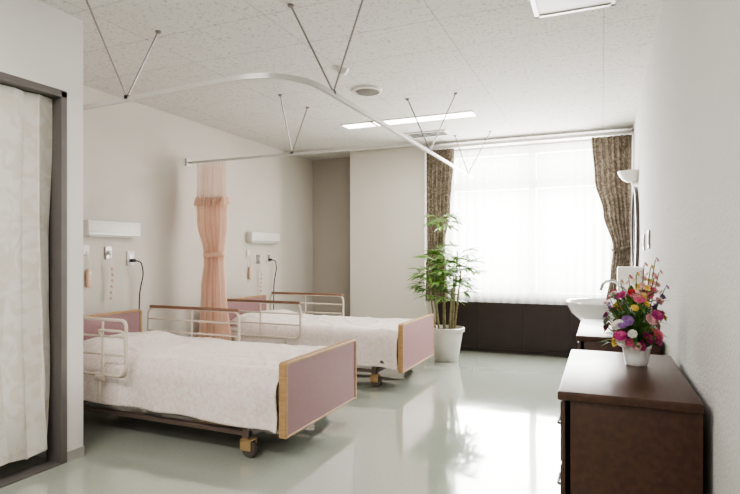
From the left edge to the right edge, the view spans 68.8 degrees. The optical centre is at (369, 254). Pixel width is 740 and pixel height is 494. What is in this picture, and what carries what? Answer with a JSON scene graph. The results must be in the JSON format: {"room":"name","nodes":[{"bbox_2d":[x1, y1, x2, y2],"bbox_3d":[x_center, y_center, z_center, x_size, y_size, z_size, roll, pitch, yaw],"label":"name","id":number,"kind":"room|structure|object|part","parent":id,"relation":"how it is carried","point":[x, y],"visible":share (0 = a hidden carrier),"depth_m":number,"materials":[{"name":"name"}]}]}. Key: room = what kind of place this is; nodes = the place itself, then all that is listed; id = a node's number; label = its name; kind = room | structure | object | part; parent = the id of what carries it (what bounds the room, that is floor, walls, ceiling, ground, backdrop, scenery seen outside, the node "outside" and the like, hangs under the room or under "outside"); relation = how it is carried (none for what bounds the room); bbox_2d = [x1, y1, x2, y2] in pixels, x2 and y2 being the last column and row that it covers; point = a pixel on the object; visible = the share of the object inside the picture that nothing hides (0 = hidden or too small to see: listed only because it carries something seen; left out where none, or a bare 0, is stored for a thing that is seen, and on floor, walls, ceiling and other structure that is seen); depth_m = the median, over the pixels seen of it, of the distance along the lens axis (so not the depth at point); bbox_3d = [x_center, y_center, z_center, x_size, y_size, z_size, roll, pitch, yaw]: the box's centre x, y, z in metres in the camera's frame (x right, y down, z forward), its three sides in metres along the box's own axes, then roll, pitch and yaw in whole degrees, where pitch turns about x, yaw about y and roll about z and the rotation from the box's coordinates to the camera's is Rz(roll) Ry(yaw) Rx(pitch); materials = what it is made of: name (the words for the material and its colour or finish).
{"room":"hospital room","nodes":[
{"label":"hospital room","id":0,"kind":"room"},
{"bbox_2d":[0,0,66,91],"bbox_3d":[-2.599,-0.100,1.323,0.120,2.600,3.980,0,0,23],"label":"wall","id":1,"kind":"structure","parent":0,"point":[33,33],"depth_m":2.95,"materials":[{"name":"paint"}]},
{"bbox_2d":[0,71,66,487],"bbox_3d":[-2.122,0.128,2.424,0.128,2.145,1.579,0,0,23],"label":"door frame","id":2,"kind":"structure","parent":1,"relation":"in","point":[56,452],"depth_m":3.11,"materials":[{"name":"grey metal"}]},
{"bbox_2d":[0,84,51,465],"bbox_3d":[-2.103,0.118,2.464,0.077,2.033,1.413,0,0,23],"label":"curtain","id":3,"kind":"object","parent":2,"relation":"hanging from","point":[25,117],"visible":1,"depth_m":2.97,"materials":[{"name":"fabric"}]},
{"bbox_2d":[67,446,83,461],"bbox_3d":[-1.732,1.170,3.176,0.010,0.060,0.110,0,0,23],"label":"baseboard","id":4,"kind":"structure","parent":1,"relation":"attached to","point":[76,453],"depth_m":3.17,"materials":[{"name":"plastic"}]},
{"bbox_2d":[36,14,82,457],"bbox_3d":[-2.232,-0.100,3.392,1.080,2.600,0.110,0,0,23],"label":"wall","id":5,"kind":"structure","parent":0,"point":[74,25],"depth_m":3.18,"materials":[{"name":"paint"}]},
{"bbox_2d":[83,85,312,337],"bbox_3d":[-2.611,-0.100,4.006,0.100,2.600,8.900,0,0,23],"label":"wall","id":6,"kind":"structure","parent":0,"point":[135,170],"depth_m":5.42,"materials":[{"name":"paint"}]},
{"bbox_2d":[83,245,91,287],"bbox_3d":[-2.334,0.095,4.458,0.050,0.350,0.070,0,0,23],"label":"nurse call","id":7,"kind":"object","parent":6,"relation":"attached to","point":[85,247],"visible":0.93,"depth_m":4.46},
{"bbox_2d":[105,246,114,300],"bbox_3d":[-2.239,0.163,4.662,0.064,0.476,0.070,0,0,23],"label":"socket","id":8,"kind":"object","parent":6,"relation":"attached to","point":[108,249],"visible":1,"depth_m":4.65,"materials":[{"name":"white plastic"}]},
{"bbox_3d":[-2.232,0.190,4.659,0.027,0.422,0.037,0,0,23],"label":"cord","id":9,"kind":"part","parent":8,"relation":"part of","materials":[{"name":"white plastic"}]},
{"bbox_2d":[83,219,140,237],"bbox_3d":[-2.224,-0.223,4.661,0.093,0.134,0.550,0,0,23],"label":"lamp","id":10,"kind":"object","parent":6,"relation":"attached to","point":[99,228],"visible":0.82,"depth_m":4.59,"materials":[{"name":"white plastic"}]},
{"bbox_2d":[89,235,136,237],"bbox_3d":[-2.223,-0.160,4.661,0.055,0.008,0.490,0,0,23],"label":"diffuser","id":11,"kind":"object","parent":10,"relation":"attached to","point":[126,236],"depth_m":4.67,"materials":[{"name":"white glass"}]},
{"bbox_2d":[127,251,143,308],"bbox_3d":[-2.130,0.358,4.902,0.135,0.785,0.070,0,0,-15],"label":"wall outlet","id":12,"kind":"object","parent":6,"relation":"attached to","point":[130,254],"visible":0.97,"depth_m":4.90,"materials":[{"name":"white plastic"}]},
{"bbox_2d":[129,253,132,262],"bbox_3d":[-2.163,0.030,4.891,0.005,0.090,0.048,0,0,23],"label":"socket","id":13,"kind":"object","parent":12,"relation":"attached to","point":[130,254],"depth_m":4.88,"materials":[{"name":"white plastic"}]},
{"bbox_3d":[-2.100,0.397,4.910,0.039,0.706,0.093,0,0,28],"label":"cord","id":14,"kind":"part","parent":12,"relation":"part of","materials":[{"name":"black plastic"}]},
{"bbox_2d":[246,250,251,278],"bbox_3d":[-1.454,0.115,6.507,0.050,0.350,0.070,0,0,23],"label":"nurse call","id":15,"kind":"object","parent":6,"relation":"attached to","point":[247,251],"visible":1,"depth_m":6.50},
{"bbox_2d":[257,255,262,292],"bbox_3d":[-1.363,0.233,6.702,0.064,0.476,0.070,0,0,23],"label":"socket","id":16,"kind":"object","parent":6,"relation":"attached to","point":[258,256],"visible":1,"depth_m":6.69,"materials":[{"name":"white plastic"}]},
{"bbox_2d":[246,232,279,243],"bbox_3d":[-1.328,-0.213,6.747,0.093,0.134,0.610,0,0,23],"label":"lamp","id":17,"kind":"object","parent":6,"relation":"attached to","point":[251,237],"visible":1,"depth_m":6.65,"materials":[{"name":"white plastic"}]},
{"bbox_2d":[266,253,276,309],"bbox_3d":[-1.262,0.368,6.924,0.135,0.785,0.070,0,0,-15],"label":"wall outlet","id":18,"kind":"object","parent":6,"relation":"attached to","point":[268,259],"visible":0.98,"depth_m":6.92,"materials":[{"name":"white plastic"}]},
{"bbox_3d":[-1.231,0.407,6.931,0.039,0.706,0.093,0,0,28],"label":"cord","id":19,"kind":"part","parent":18,"relation":"part of","materials":[{"name":"black plastic"}]},
{"bbox_2d":[0,350,567,493],"bbox_3d":[-0.617,1.250,3.149,4.440,0.100,9.100,0,0,23],"label":"floor","id":20,"kind":"structure","parent":0,"point":[479,422],"depth_m":3.38,"materials":[{"name":"tile"}]},
{"bbox_2d":[83,305,356,457],"bbox_3d":[-1.275,0.807,3.922,2.138,0.785,1.129,0,0,23],"label":"hospital bed","id":21,"kind":"object","parent":20,"relation":"on","point":[313,385],"visible":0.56,"depth_m":3.52,"materials":[{"name":"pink wood"}]},
{"bbox_3d":[-1.969,0.693,3.638,0.929,0.555,0.059,0,0,23],"label":"bed rail","id":22,"kind":"part","parent":21,"relation":"part of","materials":[{"name":"beige metal"}]},
{"bbox_2d":[83,332,139,346],"bbox_3d":[-1.949,0.692,4.228,0.400,0.138,0.660,0,0,23],"label":"pillow","id":23,"kind":"object","parent":21,"relation":"on","point":[85,342],"visible":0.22,"depth_m":4.08,"materials":[{"name":"fabric"}]},
{"bbox_3d":[-2.226,0.757,4.347,0.031,0.522,0.922,0,0,23],"label":"panel","id":24,"kind":"part","parent":21,"relation":"part of","materials":[{"name":"laminate"}]},
{"bbox_3d":[-2.230,0.755,4.348,0.048,0.550,0.970,0,0,23],"label":"headboard","id":25,"kind":"part","parent":21,"relation":"part of","materials":[{"name":"brown wood"}]},
{"bbox_3d":[-1.270,1.004,3.936,2.040,0.172,0.940,0,0,23],"label":"bed frame","id":26,"kind":"part","parent":21,"relation":"part of","materials":[{"name":"brown metal"}]},
{"bbox_3d":[-1.527,0.707,4.629,1.002,0.506,0.024,0,0,23],"label":"bed rail","id":27,"kind":"part","parent":21,"relation":"part of","materials":[{"name":"beige metal"}]},
{"bbox_2d":[83,330,326,432],"bbox_3d":[-1.128,0.817,3.878,1.721,0.403,1.026,0,0,23],"label":"duvet","id":28,"kind":"object","parent":21,"relation":"on","point":[215,380],"visible":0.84,"depth_m":3.46,"materials":[{"name":"fabric"}]},
{"bbox_3d":[-1.270,0.838,3.936,2.000,0.155,0.870,0,0,23],"label":"mattress","id":29,"kind":"part","parent":21,"relation":"part of","materials":[{"name":"fabric"}]},
{"bbox_3d":[-0.309,0.833,3.523,0.048,0.435,0.970,0,0,23],"label":"footboard","id":30,"kind":"part","parent":21,"relation":"part of","materials":[{"name":"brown wood"}]},
{"bbox_3d":[-0.306,0.835,3.522,0.031,0.407,0.922,0,0,23],"label":"panel","id":31,"kind":"part","parent":21,"relation":"part of","materials":[{"name":"laminate"}]},
{"bbox_2d":[227,292,433,386],"bbox_3d":[-0.498,0.822,5.656,2.138,0.757,1.100,0,0,23],"label":"hospital bed","id":32,"kind":"object","parent":20,"relation":"on","point":[415,343],"visible":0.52,"depth_m":5.29,"materials":[{"name":"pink wood"}]},
{"bbox_3d":[-1.455,0.757,6.067,0.031,0.522,0.922,0,0,23],"label":"panel","id":33,"kind":"part","parent":32,"relation":"part of","materials":[{"name":"laminate"}]},
{"bbox_3d":[-1.458,0.755,6.068,0.048,0.550,0.970,0,0,23],"label":"headboard","id":34,"kind":"part","parent":32,"relation":"part of","materials":[{"name":"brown wood"}]},
{"bbox_2d":[232,310,269,323],"bbox_3d":[-1.178,0.691,5.948,0.400,0.135,0.660,0,0,23],"label":"pillow","id":35,"kind":"object","parent":32,"relation":"on","point":[243,316],"visible":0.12,"depth_m":5.73,"materials":[{"name":"fabric"}]},
{"bbox_3d":[-1.081,0.707,5.324,0.932,0.506,0.024,0,0,23],"label":"bed rail","id":36,"kind":"part","parent":32,"relation":"part of","materials":[{"name":"beige metal"}]},
{"bbox_3d":[-0.755,0.707,6.349,1.002,0.506,0.024,0,0,23],"label":"bed rail","id":37,"kind":"part","parent":32,"relation":"part of","materials":[{"name":"beige metal"}]},
{"bbox_3d":[-0.498,0.838,5.656,2.000,0.155,0.870,0,0,23],"label":"mattress","id":38,"kind":"part","parent":32,"relation":"part of","materials":[{"name":"white fabric"}]},
{"bbox_2d":[240,309,413,369],"bbox_3d":[-0.361,0.819,5.598,1.734,0.413,1.030,0,0,23],"label":"duvet","id":39,"kind":"object","parent":32,"relation":"on","point":[377,338],"visible":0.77,"depth_m":5.20,"materials":[{"name":"fabric"}]},
{"bbox_3d":[-0.498,1.004,5.656,2.040,0.172,0.940,0,0,23],"label":"bed frame","id":40,"kind":"part","parent":32,"relation":"part of","materials":[{"name":"brown metal"}]},
{"bbox_3d":[0.462,0.833,5.243,0.048,0.435,0.970,0,0,23],"label":"footboard","id":41,"kind":"part","parent":32,"relation":"part of","materials":[{"name":"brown wood"}]},
{"bbox_3d":[0.466,0.835,5.242,0.031,0.407,0.922,0,0,23],"label":"panel","id":42,"kind":"part","parent":32,"relation":"part of","materials":[{"name":"laminate"}]},
{"bbox_2d":[406,213,489,361],"bbox_3d":[0.871,0.366,6.161,1.041,1.668,1.038,0,0,23],"label":"potted palm","id":43,"kind":"object","parent":20,"relation":"on","point":[447,338],"visible":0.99,"depth_m":6.05,"materials":[{"name":"plant"}]},
{"bbox_2d":[434,325,464,361],"bbox_3d":[0.871,1.010,6.156,0.416,0.380,0.416,0,0,23],"label":"pot","id":44,"kind":"object","parent":43,"relation":"attached to","point":[447,339],"depth_m":6.02,"materials":[{"name":"ceramic"}]},
{"bbox_2d":[576,319,659,354],"bbox_3d":[1.510,0.825,3.335,0.433,0.750,0.870,0,0,23],"label":"dresser","id":45,"kind":"object","parent":20,"relation":"on","point":[590,335],"visible":0.21,"depth_m":3.01,"materials":[{"name":"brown wood"}]},
{"bbox_2d":[557,349,704,493],"bbox_3d":[0.978,0.825,2.105,0.433,0.750,0.870,0,0,23],"label":"dresser","id":46,"kind":"object","parent":20,"relation":"on","point":[625,429],"visible":1,"depth_m":1.74,"materials":[{"name":"brown wood"}]},
{"bbox_3d":[0.694,0.812,1.966,0.021,0.010,0.110,0,0,23],"label":"handle","id":47,"kind":"part","parent":46,"relation":"part of","materials":[{"name":"metal"}]},
{"bbox_3d":[0.805,0.598,2.179,0.018,0.205,0.770,0,0,23],"label":"drawer","id":48,"kind":"part","parent":46,"relation":"part of","materials":[{"name":"brown wood"}]},
{"bbox_3d":[0.805,0.812,2.179,0.018,0.205,0.770,0,0,23],"label":"drawer","id":49,"kind":"part","parent":46,"relation":"part of","materials":[{"name":"brown wood"}]},
{"bbox_2d":[601,257,670,365],"bbox_3d":[1.087,0.229,2.224,0.284,0.441,0.270,0,0,39],"label":"flower arrangement","id":50,"kind":"object","parent":46,"relation":"on","point":[630,329],"visible":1,"depth_m":2.18,"materials":[{"name":"multicoloured plant"}]},
{"bbox_3d":[0.993,0.279,2.168,0.034,0.041,0.051,0,0,-28],"label":"flower","id":51,"kind":"part","parent":50,"relation":"part of","materials":[{"name":"white plant"}]},
{"bbox_3d":[1.016,0.162,2.187,0.029,0.033,0.042,0,0,-20],"label":"flower","id":52,"kind":"part","parent":50,"relation":"part of","materials":[{"name":"pink plant"}]},
{"bbox_3d":[0.998,0.321,2.148,0.049,0.040,0.031,0,0,23],"label":"flower","id":53,"kind":"part","parent":50,"relation":"part of","materials":[{"name":"pink plant"}]},
{"bbox_3d":[1.017,0.351,2.173,0.041,0.036,0.025,0,0,23],"label":"flower","id":54,"kind":"part","parent":50,"relation":"part of","materials":[{"name":"white plant"}]},
{"bbox_3d":[1.000,0.280,2.143,0.031,0.023,0.023,0,0,23],"label":"flower","id":55,"kind":"part","parent":50,"relation":"part of","materials":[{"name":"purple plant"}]},
{"bbox_3d":[1.033,0.263,2.165,0.048,0.041,0.028,0,0,23],"label":"flower","id":56,"kind":"part","parent":50,"relation":"part of","materials":[{"name":"purple plant"}]},
{"bbox_3d":[1.034,0.348,2.153,0.038,0.034,0.025,0,0,23],"label":"flower","id":57,"kind":"part","parent":50,"relation":"part of","materials":[{"name":"pink plant"}]},
{"bbox_3d":[1.045,0.148,2.156,0.034,0.024,0.026,0,0,23],"label":"flower","id":58,"kind":"part","parent":50,"relation":"part of","materials":[{"name":"red plant"}]},
{"bbox_3d":[1.038,0.312,2.136,0.037,0.033,0.021,0,0,23],"label":"flower","id":59,"kind":"part","parent":50,"relation":"part of","materials":[{"name":"white plant"}]},
{"bbox_3d":[1.042,0.208,2.125,0.031,0.024,0.022,0,0,23],"label":"flower","id":60,"kind":"part","parent":50,"relation":"part of","materials":[{"name":"yellow plant"}]},
{"bbox_3d":[1.090,0.206,2.218,0.222,0.372,0.205,0,0,23],"label":"stem","id":61,"kind":"part","parent":50,"relation":"part of","materials":[{"name":"green plant"}]},
{"bbox_3d":[1.058,0.153,2.151,0.046,0.029,0.038,0,0,23],"label":"flower","id":62,"kind":"part","parent":50,"relation":"part of","materials":[{"name":"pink plant"}]},
{"bbox_3d":[1.095,0.410,2.218,0.112,0.080,0.112,0,0,23],"label":"pot","id":63,"kind":"part","parent":50,"relation":"part of","materials":[{"name":"white ceramic"}]},
{"bbox_3d":[1.061,0.363,2.146,0.035,0.034,0.016,0,0,23],"label":"flower","id":64,"kind":"part","parent":50,"relation":"part of","materials":[{"name":"pink plant"}]},
{"bbox_3d":[1.066,0.173,2.136,0.046,0.033,0.034,0,0,23],"label":"flower","id":65,"kind":"part","parent":50,"relation":"part of","materials":[{"name":"pink plant"}]},
{"bbox_3d":[1.087,0.364,2.154,0.042,0.039,0.022,0,0,-26],"label":"flower","id":66,"kind":"part","parent":50,"relation":"part of","materials":[{"name":"pink plant"}]},
{"bbox_3d":[1.109,0.329,2.156,0.040,0.045,0.048,0,0,23],"label":"flower","id":67,"kind":"part","parent":50,"relation":"part of","materials":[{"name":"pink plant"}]},
{"bbox_3d":[1.100,0.253,2.114,0.047,0.042,0.026,0,0,-19],"label":"flower","id":68,"kind":"part","parent":50,"relation":"part of","materials":[{"name":"pink plant"}]},
{"bbox_3d":[1.128,0.236,2.118,0.045,0.038,0.036,0,0,23],"label":"flower","id":69,"kind":"part","parent":50,"relation":"part of","materials":[{"name":"pink plant"}]},
{"bbox_3d":[1.141,0.341,2.135,0.026,0.035,0.035,0,0,23],"label":"flower","id":70,"kind":"part","parent":50,"relation":"part of","materials":[{"name":"pink plant"}]},
{"bbox_3d":[1.136,0.313,2.125,0.037,0.043,0.044,0,0,23],"label":"flower","id":71,"kind":"part","parent":50,"relation":"part of","materials":[{"name":"pink plant"}]},
{"bbox_3d":[1.156,0.183,2.158,0.028,0.029,0.034,0,0,23],"label":"flower","id":72,"kind":"part","parent":50,"relation":"part of","materials":[{"name":"pink plant"}]},
{"bbox_2d":[313,157,349,316],"bbox_3d":[-0.447,-0.100,7.865,0.830,2.600,0.100,0,0,23],"label":"wall","id":73,"kind":"structure","parent":0,"point":[331,177],"depth_m":7.86,"materials":[{"name":"paint"}]},
{"bbox_2d":[38,0,662,159],"bbox_3d":[-0.617,-1.450,3.149,4.440,0.100,9.100,0,0,23],"label":"ceiling","id":74,"kind":"structure","parent":0,"point":[523,76],"depth_m":3.89,"materials":[{"name":"paint"}]},
{"bbox_2d":[83,0,491,178],"bbox_3d":[-0.003,-1.155,4.291,4.798,0.490,2.382,0,0,-35],"label":"rail","id":75,"kind":"object","parent":74,"relation":"hanging from","point":[330,91],"visible":0.88,"depth_m":3.17,"materials":[{"name":"white metal"}]},
{"bbox_3d":[-1.498,-1.175,3.070,0.036,0.450,0.476,0,0,5],"label":"hanger rod","id":76,"kind":"part","parent":75,"relation":"part of","materials":[{"name":"grey metal"}]},
{"bbox_3d":[-1.402,-1.175,3.335,0.213,0.450,0.035,0,0,-28],"label":"hanger rod","id":77,"kind":"part","parent":75,"relation":"part of","materials":[{"name":"grey metal"}]},
{"bbox_3d":[-0.699,-0.950,5.184,2.480,0.028,4.225,0,0,23],"label":"rail","id":78,"kind":"part","parent":75,"relation":"part of","materials":[{"name":"white metal"}]},
{"bbox_3d":[-0.330,-1.175,3.107,0.321,0.450,0.036,0,0,-37],"label":"hanger rod","id":79,"kind":"part","parent":75,"relation":"part of","materials":[{"name":"grey metal"}]},
{"bbox_3d":[-0.119,-1.175,3.016,0.036,0.450,0.441,0,0,-29],"label":"hanger rod","id":80,"kind":"part","parent":75,"relation":"part of","materials":[{"name":"grey metal"}]},
{"bbox_3d":[0.445,-1.175,4.912,0.295,0.450,0.036,0,0,-34],"label":"hanger rod","id":81,"kind":"part","parent":75,"relation":"part of","materials":[{"name":"grey metal"}]},
{"bbox_3d":[0.647,-1.175,4.825,0.036,0.450,0.406,0,0,-31],"label":"hanger rod","id":82,"kind":"part","parent":75,"relation":"part of","materials":[{"name":"grey metal"}]},
{"bbox_3d":[1.080,-1.175,6.365,0.227,0.450,0.035,0,0,-28],"label":"hanger rod","id":83,"kind":"part","parent":75,"relation":"part of","materials":[{"name":"grey metal"}]},
{"bbox_3d":[1.263,-1.175,6.259,0.036,0.450,0.395,0,0,-33],"label":"hanger rod","id":84,"kind":"part","parent":75,"relation":"part of","materials":[{"name":"grey metal"}]},
{"bbox_2d":[185,94,412,166],"bbox_3d":[-0.810,-1.155,4.963,2.451,0.490,0.475,0,0,23],"label":"rail","id":85,"kind":"object","parent":74,"relation":"hanging from","point":[188,162],"visible":1,"depth_m":5.04,"materials":[{"name":"white metal"}]},
{"bbox_2d":[194,162,231,340],"bbox_3d":[-1.580,0.009,5.425,0.417,1.867,0.137,0,0,27],"label":"privacy curtain","id":86,"kind":"object","parent":85,"relation":"hanging from","point":[212,200],"visible":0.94,"depth_m":5.40,"materials":[{"name":"pink fabric"}]},
{"bbox_3d":[-0.757,-1.175,4.895,0.035,0.450,0.406,0,0,8],"label":"hanger rod","id":87,"kind":"part","parent":85,"relation":"part of","materials":[{"name":"grey metal"}]},
{"bbox_3d":[-0.662,-1.175,5.096,0.179,0.450,0.036,0,0,-10],"label":"hanger rod","id":88,"kind":"part","parent":85,"relation":"part of","materials":[{"name":"grey metal"}]},
{"bbox_3d":[-0.754,-0.950,5.091,2.450,0.023,0.023,0,0,23],"label":"rail","id":89,"kind":"part","parent":85,"relation":"part of","materials":[{"name":"white metal"}]},
{"bbox_2d":[336,67,348,75],"bbox_3d":[-0.209,-1.377,4.073,0.100,0.044,0.100,0,0,23],"label":"smoke detector","id":90,"kind":"object","parent":74,"relation":"attached to","point":[344,70],"visible":0.84,"depth_m":4.05,"materials":[{"name":"white plastic"}]},
{"bbox_2d":[352,85,381,95],"bbox_3d":[-0.024,-1.390,4.581,0.260,0.020,0.260,0,0,23],"label":"ceiling speaker","id":91,"kind":"object","parent":74,"relation":"attached to","point":[364,90],"visible":1,"depth_m":4.54},
{"bbox_2d":[341,111,476,128],"bbox_3d":[0.379,-1.394,5.606,1.430,0.012,0.200,0,0,23],"label":"recessed light","id":92,"kind":"object","parent":74,"relation":"in","point":[454,115],"visible":1,"depth_m":5.55,"materials":[{"name":"white plastic"}]},
{"bbox_2d":[405,129,450,137],"bbox_3d":[0.670,-1.391,6.221,0.480,0.016,0.240,0,0,23],"label":"ceiling vent","id":93,"kind":"object","parent":74,"relation":"in","point":[441,132],"visible":1,"depth_m":6.20,"materials":[{"name":"white plastic"}]},
{"bbox_2d":[409,131,447,137],"bbox_3d":[0.669,-1.385,6.219,0.420,0.005,0.176,0,0,23],"label":"grille","id":94,"kind":"object","parent":93,"relation":"attached to","point":[426,133],"depth_m":6.20,"materials":[{"name":"grey metal"}]},
{"bbox_2d":[530,0,615,18],"bbox_3d":[1.079,-1.394,2.878,0.430,0.012,0.460,0,0,23],"label":"ceiling light","id":95,"kind":"object","parent":74,"relation":"attached to","point":[541,8],"visible":1,"depth_m":3.02,"materials":[{"name":"white plastic"}]},
{"bbox_3d":[1.079,-1.397,2.878,0.380,0.005,0.410,0,0,23],"label":"hatch panel","id":96,"kind":"part","parent":95,"relation":"part of","materials":[{"name":"white plastic"}]},
{"bbox_2d":[350,146,427,318],"bbox_3d":[0.310,-0.100,7.333,1.060,2.600,0.480,0,0,23],"label":"wall pillar","id":97,"kind":"structure","parent":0,"point":[388,187],"depth_m":7.10,"materials":[{"name":"paint"}]},
{"bbox_2d":[428,139,631,321],"bbox_3d":[1.881,-0.100,6.620,2.390,2.600,0.150,0,0,23],"label":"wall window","id":98,"kind":"structure","parent":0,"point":[429,302],"depth_m":6.57,"materials":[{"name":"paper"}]},
{"bbox_2d":[436,301,580,357],"bbox_3d":[1.892,0.843,6.503,2.267,0.715,0.053,0,0,23],"label":"panelling","id":99,"kind":"object","parent":98,"relation":"attached to","point":[508,328],"visible":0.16,"depth_m":6.55,"materials":[{"name":"brown wood"}]},
{"bbox_2d":[426,130,631,149],"bbox_3d":[1.801,-1.335,6.434,2.370,0.030,0.255,0,0,23],"label":"track","id":100,"kind":"object","parent":98,"relation":"attached to","point":[583,136],"visible":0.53,"depth_m":6.30,"materials":[{"name":"white metal"}]},
{"bbox_2d":[425,148,453,302],"bbox_3d":[0.870,-0.361,6.747,0.368,1.907,0.060,0,0,23],"label":"window curtain","id":101,"kind":"object","parent":100,"relation":"hanging from","point":[439,174],"visible":0.67,"depth_m":6.75,"materials":[{"name":"brown fabric"}]},
{"bbox_2d":[445,141,612,304],"bbox_3d":[1.847,-0.360,6.427,2.007,1.880,0.029,0,0,23],"label":"sheer curtain","id":102,"kind":"object","parent":100,"relation":"hanging from","point":[533,213],"visible":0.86,"depth_m":6.39,"materials":[{"name":"white fabric"}]},
{"bbox_2d":[592,134,631,297],"bbox_3d":[2.670,-0.366,5.970,0.410,1.897,0.109,0,0,23],"label":"window curtain","id":103,"kind":"object","parent":100,"relation":"hanging from","point":[611,154],"visible":0.8,"depth_m":5.95,"materials":[{"name":"brown fabric"}]},
{"bbox_2d":[632,0,739,493],"bbox_3d":[1.357,-0.100,2.247,0.100,2.600,8.800,0,0,23],"label":"wall","id":104,"kind":"structure","parent":0,"point":[686,128],"depth_m":1.85,"materials":[{"name":"white paint"}]},
{"bbox_2d":[566,279,648,319],"bbox_3d":[1.859,0.485,4.273,0.578,0.586,0.621,0,0,23],"label":"washbasin","id":105,"kind":"object","parent":104,"relation":"attached to","point":[582,308],"visible":0.47,"depth_m":4.16,"materials":[{"name":"white ceramic"}]},
{"bbox_2d":[566,298,648,319],"bbox_3d":[1.859,0.453,4.273,0.578,0.195,0.621,0,0,23],"label":"basin","id":106,"kind":"object","parent":105,"relation":"in","point":[582,308],"depth_m":4.13,"materials":[{"name":"white ceramic"}]},
{"bbox_2d":[599,279,626,300],"bbox_3d":[1.912,0.274,4.236,0.212,0.163,0.086,0,0,23],"label":"faucet","id":107,"kind":"object","parent":105,"relation":"on","point":[603,283],"depth_m":4.24,"materials":[{"name":"silver metal"}]},
{"bbox_2d":[617,169,638,184],"bbox_3d":[2.444,-0.723,5.067,0.224,0.125,0.223,0,0,23],"label":"wall sconce","id":108,"kind":"object","parent":104,"relation":"attached to","point":[631,176],"visible":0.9,"depth_m":5.01,"materials":[{"name":"white glass"}]},
{"bbox_2d":[617,267,642,291],"bbox_3d":[2.203,0.212,4.583,0.190,0.225,0.160,0,0,23],"label":"dispenser","id":109,"kind":"object","parent":104,"relation":"attached to","point":[623,273],"visible":0.59,"depth_m":4.51,"materials":[{"name":"white plastic"}]},
{"bbox_2d":[631,187,639,266],"bbox_3d":[2.566,-0.220,5.232,0.034,0.880,0.840,0,0,23],"label":"wall mirror","id":110,"kind":"object","parent":104,"relation":"attached to","point":[635,226],"visible":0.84,"depth_m":4.99,"materials":[{"name":"silver glass"}]},
{"bbox_2d":[632,198,634,266],"bbox_3d":[2.563,-0.220,5.233,0.001,0.801,0.764,0,0,23],"label":"mirror glass","id":111,"kind":"object","parent":110,"relation":"attached to","point":[633,225],"depth_m":5.39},
{"bbox_2d":[643,234,644,250],"bbox_3d":[2.152,-0.100,4.245,0.016,0.130,0.090,0,0,23],"label":"light switch","id":112,"kind":"object","parent":104,"relation":"attached to","point":[643,234],"visible":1,"depth_m":4.21,"materials":[{"name":"white plastic"}]},
{"bbox_2d":[647,230,649,248],"bbox_3d":[1.967,-0.110,3.813,0.016,0.130,0.090,0,0,23],"label":"light switch","id":113,"kind":"object","parent":104,"relation":"attached to","point":[648,231],"visible":1,"depth_m":3.77,"materials":[{"name":"white plastic"}]}
]}

